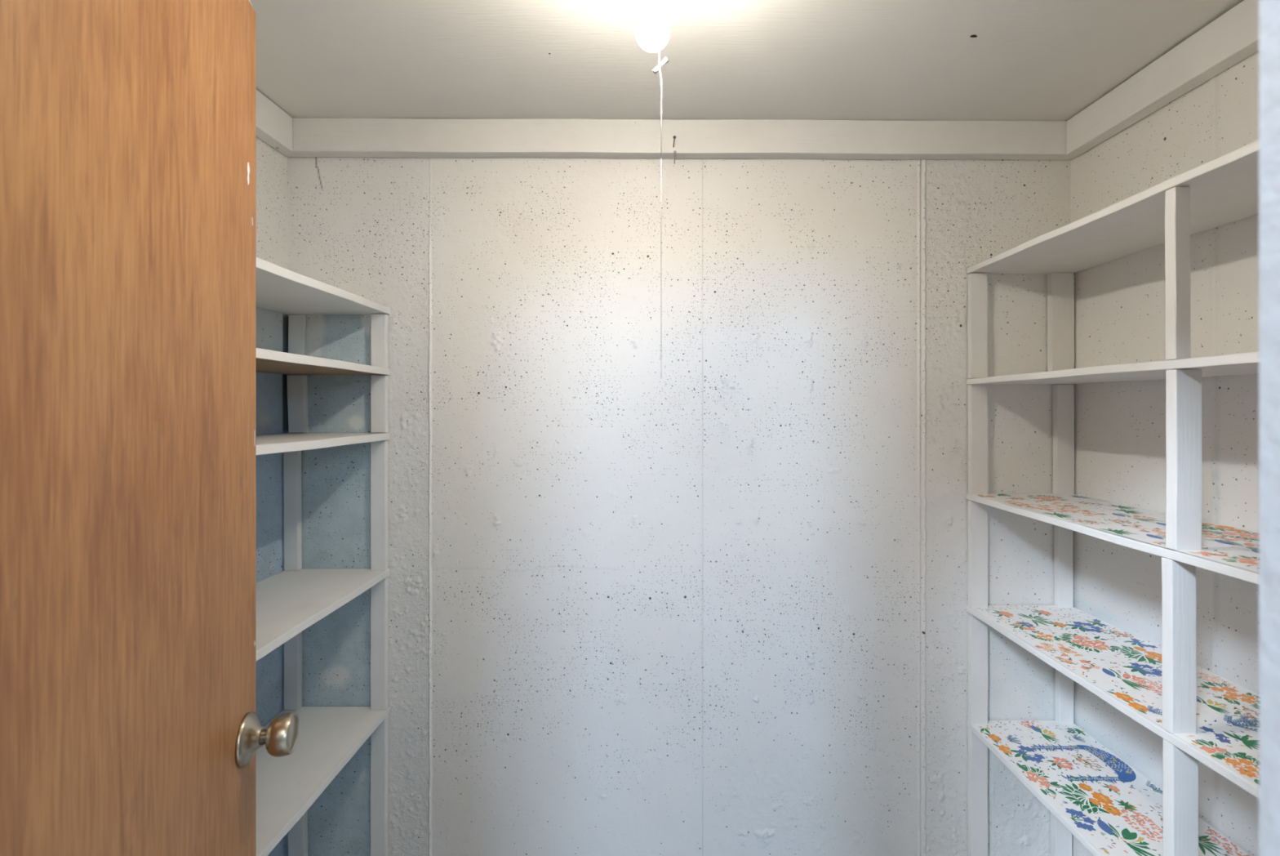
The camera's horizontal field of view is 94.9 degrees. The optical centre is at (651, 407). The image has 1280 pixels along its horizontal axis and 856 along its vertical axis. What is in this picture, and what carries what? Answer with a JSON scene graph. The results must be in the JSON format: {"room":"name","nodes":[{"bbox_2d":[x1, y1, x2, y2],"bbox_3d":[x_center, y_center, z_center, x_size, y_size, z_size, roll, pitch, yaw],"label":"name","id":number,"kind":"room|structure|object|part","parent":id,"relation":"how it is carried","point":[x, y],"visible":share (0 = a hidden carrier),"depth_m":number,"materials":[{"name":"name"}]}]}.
{"room":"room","nodes":[
{"label":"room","id":0,"kind":"room"},
{"bbox_2d":[256,136,287,855],"bbox_3d":[-1.023,0.322,0.900,0.121,2.196,1.320,0,0,0],"label":"wall","id":1,"kind":"structure","parent":0,"point":[271,164],"depth_m":1.49,"materials":[{"name":"white concrete"}]},
{"bbox_2d":[287,156,1071,855],"bbox_3d":[0.070,0.320,1.607,2.106,2.200,0.130,0,0,0],"label":"wall","id":2,"kind":"structure","parent":0,"point":[714,605],"depth_m":1.55,"materials":[{"name":"white concrete"}]},
{"bbox_2d":[249,0,1244,120],"bbox_3d":[0.071,-0.768,0.956,2.308,0.058,1.432,0,0,0],"label":"ceiling","id":3,"kind":"structure","parent":0,"point":[815,60],"depth_m":1.23,"materials":[{"name":"paint"}]},
{"bbox_2d":[256,89,292,151],"bbox_3d":[-0.942,-0.701,0.875,0.038,0.088,1.271,0,0,0],"label":"beam","id":4,"kind":"structure","parent":3,"relation":"attached to","point":[273,125],"depth_m":1.44,"materials":[{"name":"white wood"}]},
{"bbox_2d":[652,0,668,377],"bbox_3d":[0.001,-0.395,0.900,0.116,0.698,0.116,0,0,0],"label":"pull cord","id":5,"kind":"object","parent":3,"relation":"attached to","point":[655,70],"visible":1,"depth_m":0.94,"materials":[{"name":"white fabric"}]},
{"bbox_3d":[0.011,-0.368,0.932,0.005,0.576,0.018,0,0,20],"label":"pull cord","id":6,"kind":"part","parent":5,"relation":"part of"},
{"bbox_2d":[279,117,1079,159],"bbox_3d":[0.071,-0.699,1.531,2.066,0.095,0.038,0,0,0],"label":"beam","id":7,"kind":"structure","parent":3,"relation":"attached to","point":[588,138],"depth_m":1.51,"materials":[{"name":"white wood"}]},
{"bbox_2d":[672,135,675,146],"bbox_3d":[0.057,-0.674,1.492,0.008,0.011,0.048,0,0,0],"label":"nail","id":8,"kind":"object","parent":7,"relation":"attached to","point":[674,136],"visible":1,"depth_m":1.48,"materials":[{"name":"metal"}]},
{"bbox_2d":[673,150,676,164],"bbox_3d":[0.059,-0.649,1.525,0.007,0.013,0.058,0,0,0],"label":"nail","id":9,"kind":"object","parent":7,"relation":"attached to","point":[674,151],"visible":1,"depth_m":1.51,"materials":[{"name":"paint"}]},
{"bbox_2d":[1066,0,1258,154],"bbox_3d":[1.084,-0.688,0.875,0.038,0.097,1.271,0,0,0],"label":"beam","id":10,"kind":"structure","parent":3,"relation":"attached to","point":[1232,37],"depth_m":1.21,"materials":[{"name":"white wood"}]},
{"bbox_2d":[1070,51,1258,855],"bbox_3d":[1.164,0.322,0.900,0.122,2.196,1.320,0,0,0],"label":"wall","id":11,"kind":"structure","parent":0,"point":[1120,303],"depth_m":1.28,"materials":[{"name":"white concrete"}]},
{"bbox_2d":[1258,0,1279,855],"bbox_3d":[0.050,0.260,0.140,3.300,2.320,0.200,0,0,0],"label":"door frame","id":12,"kind":"structure","parent":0,"point":[1268,10],"depth_m":0.24,"materials":[{"name":"paint"}]},
{"bbox_2d":[0,0,298,855],"bbox_3d":[-0.488,0.407,0.562,0.096,2.002,0.655,0,0,-16],"label":"door","id":13,"kind":"structure","parent":12,"relation":"in","point":[130,724],"depth_m":0.57,"materials":[{"name":"brown wood"}]},
{"bbox_3d":[-0.537,0.470,0.845,0.040,0.057,0.057,0,0,-16],"label":"knob","id":14,"kind":"part","parent":13,"relation":"part of","materials":[{"name":"silver metal"}]},
{"bbox_3d":[0.050,1.450,-0.374,3.500,0.060,4.052,0,0,0],"label":"floor","id":15,"kind":"structure","parent":0,"visible":0},
{"bbox_2d":[256,257,390,855],"bbox_3d":[-0.825,0.578,0.919,0.272,1.684,1.258,0,0,0],"label":"shelving unit","id":16,"kind":"object","parent":15,"relation":"on","point":[290,601],"visible":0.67,"depth_m":1.44,"materials":[{"name":"white wood"}]},
{"bbox_3d":[-0.940,0.254,1.538,0.038,0.338,0.020,0,0,0],"label":"post","id":17,"kind":"part","parent":16,"relation":"part of","materials":[{"name":"white wood"}]},
{"bbox_3d":[-0.939,0.614,1.538,0.038,0.343,0.020,0,0,0],"label":"post","id":18,"kind":"part","parent":16,"relation":"part of","materials":[{"name":"white wood"}]},
{"bbox_3d":[-0.933,-0.174,1.544,0.043,0.139,0.006,0,0,0],"label":"post","id":19,"kind":"part","parent":16,"relation":"part of","materials":[{"name":"white wood"}]},
{"bbox_3d":[-0.926,1.113,1.538,0.043,0.614,0.020,0,0,0],"label":"post","id":20,"kind":"part","parent":16,"relation":"part of","materials":[{"name":"white wood"}]},
{"bbox_3d":[-0.926,-0.010,1.538,0.046,0.150,0.020,0,0,0],"label":"post","id":21,"kind":"part","parent":16,"relation":"part of","materials":[{"name":"white wood"}]},
{"bbox_3d":[-0.825,0.796,0.919,0.272,0.020,1.258,0,0,0],"label":"shelf","id":22,"kind":"part","parent":16,"relation":"part of","materials":[{"name":"white wood"}]},
{"bbox_3d":[-0.825,0.075,0.919,0.272,0.020,1.258,0,0,0],"label":"shelf","id":23,"kind":"part","parent":16,"relation":"part of","materials":[{"name":"white wood"}]},
{"bbox_3d":[-0.825,0.433,0.919,0.272,0.020,1.258,0,0,0],"label":"shelf","id":24,"kind":"part","parent":16,"relation":"part of","materials":[{"name":"white wood"}]},
{"bbox_3d":[-0.825,-0.095,0.919,0.272,0.020,1.258,0,0,0],"label":"shelf","id":25,"kind":"part","parent":16,"relation":"part of","materials":[{"name":"white wood"}]},
{"bbox_3d":[-0.825,-0.254,0.919,0.272,0.019,1.258,0,0,0],"label":"shelf","id":26,"kind":"part","parent":16,"relation":"part of","materials":[{"name":"white wood"}]},
{"bbox_3d":[-0.713,1.113,1.538,0.039,0.614,0.019,0,0,0],"label":"post","id":27,"kind":"part","parent":16,"relation":"part of","materials":[{"name":"white wood"}]},
{"bbox_3d":[-0.713,0.615,1.538,0.039,0.343,0.019,0,0,0],"label":"post","id":28,"kind":"part","parent":16,"relation":"part of","materials":[{"name":"white wood"}]},
{"bbox_3d":[-0.713,0.254,1.538,0.039,0.338,0.019,0,0,0],"label":"post","id":29,"kind":"part","parent":16,"relation":"part of","materials":[{"name":"white wood"}]},
{"bbox_3d":[-0.713,-0.010,1.538,0.038,0.150,0.019,0,0,0],"label":"post","id":30,"kind":"part","parent":16,"relation":"part of","materials":[{"name":"white wood"}]},
{"bbox_3d":[-0.713,-0.174,1.538,0.039,0.139,0.019,0,0,0],"label":"post","id":31,"kind":"part","parent":16,"relation":"part of","materials":[{"name":"white wood"}]},
{"bbox_2d":[965,139,1258,855],"bbox_3d":[0.965,0.527,0.919,0.276,1.787,1.258,0,0,0],"label":"shelving unit","id":32,"kind":"object","parent":15,"relation":"on","point":[1091,793],"visible":0.98,"depth_m":1.14,"materials":[{"name":"white painted wood"},{"name":"floral patterned shelf paper"}]},
{"bbox_3d":[0.853,1.130,1.538,0.044,0.580,0.019,0,0,0],"label":"post","id":33,"kind":"part","parent":32,"relation":"part of","materials":[{"name":"white wood"}]},
{"bbox_3d":[0.853,0.680,1.538,0.044,0.287,0.019,0,0,0],"label":"post","id":34,"kind":"part","parent":32,"relation":"part of","materials":[{"name":"white wood"}]},
{"bbox_3d":[0.853,0.382,1.538,0.044,0.277,0.019,0,0,0],"label":"post","id":35,"kind":"part","parent":32,"relation":"part of","materials":[{"name":"white wood"}]},
{"bbox_3d":[0.853,0.083,1.538,0.044,0.287,0.019,0,0,0],"label":"post","id":36,"kind":"part","parent":32,"relation":"part of","materials":[{"name":"white wood"}]},
{"bbox_3d":[0.853,-0.213,1.538,0.044,0.274,0.019,0,0,0],"label":"post","id":37,"kind":"part","parent":32,"relation":"part of","materials":[{"name":"white wood"}]},
{"bbox_3d":[0.965,0.832,0.919,0.275,0.016,1.258,0,0,0],"label":"shelf","id":38,"kind":"part","parent":32,"relation":"part of","materials":[{"name":"multicoloured paper"}]},
{"bbox_3d":[1.070,-0.214,1.538,0.060,0.273,0.019,0,0,0],"label":"post","id":39,"kind":"part","parent":32,"relation":"part of","materials":[{"name":"white wood"}]},
{"bbox_3d":[1.072,1.130,1.538,0.046,0.580,0.019,0,0,0],"label":"post","id":40,"kind":"part","parent":32,"relation":"part of","materials":[{"name":"white wood"}]},
{"bbox_3d":[1.077,0.083,1.538,0.046,0.287,0.019,0,0,0],"label":"post","id":41,"kind":"part","parent":32,"relation":"part of","materials":[{"name":"white wood"}]},
{"bbox_3d":[1.078,0.382,1.538,0.039,0.278,0.019,0,0,0],"label":"post","id":42,"kind":"part","parent":32,"relation":"part of","materials":[{"name":"white wood"}]},
{"bbox_3d":[1.080,0.680,1.538,0.038,0.286,0.019,0,0,0],"label":"post","id":43,"kind":"part","parent":32,"relation":"part of","materials":[{"name":"white wood"}]},
{"bbox_3d":[0.965,0.529,0.919,0.276,0.017,1.258,0,0,0],"label":"shelf","id":44,"kind":"part","parent":32,"relation":"part of","materials":[{"name":"multicoloured paper"}]},
{"bbox_3d":[0.965,0.235,0.919,0.276,0.017,1.258,0,0,0],"label":"shelf","id":45,"kind":"part","parent":32,"relation":"part of","materials":[{"name":"white wood"}]},
{"bbox_3d":[0.965,-0.069,0.919,0.276,0.017,1.258,0,0,0],"label":"shelf","id":46,"kind":"part","parent":32,"relation":"part of","materials":[{"name":"white wood"}]},
{"bbox_3d":[0.965,-0.359,0.919,0.276,0.017,1.258,0,0,0],"label":"shelf","id":47,"kind":"part","parent":32,"relation":"part of","materials":[{"name":"white wood"}]},
{"bbox_3d":[0.841,-0.213,0.940,0.026,0.273,0.020,0,0,0],"label":"post","id":48,"kind":"part","parent":32,"relation":"part of","materials":[{"name":"white wood"}]},
{"bbox_3d":[0.849,0.382,0.947,0.041,0.277,0.020,0,0,0],"label":"post","id":49,"kind":"part","parent":32,"relation":"part of","materials":[{"name":"white wood"}]},
{"bbox_3d":[0.850,0.680,0.945,0.042,0.286,0.020,0,0,0],"label":"post","id":50,"kind":"part","parent":32,"relation":"part of","materials":[{"name":"white wood"}]},
{"bbox_3d":[0.850,0.083,0.939,0.042,0.287,0.020,0,0,0],"label":"post","id":51,"kind":"part","parent":32,"relation":"part of","materials":[{"name":"white wood"}]}
]}

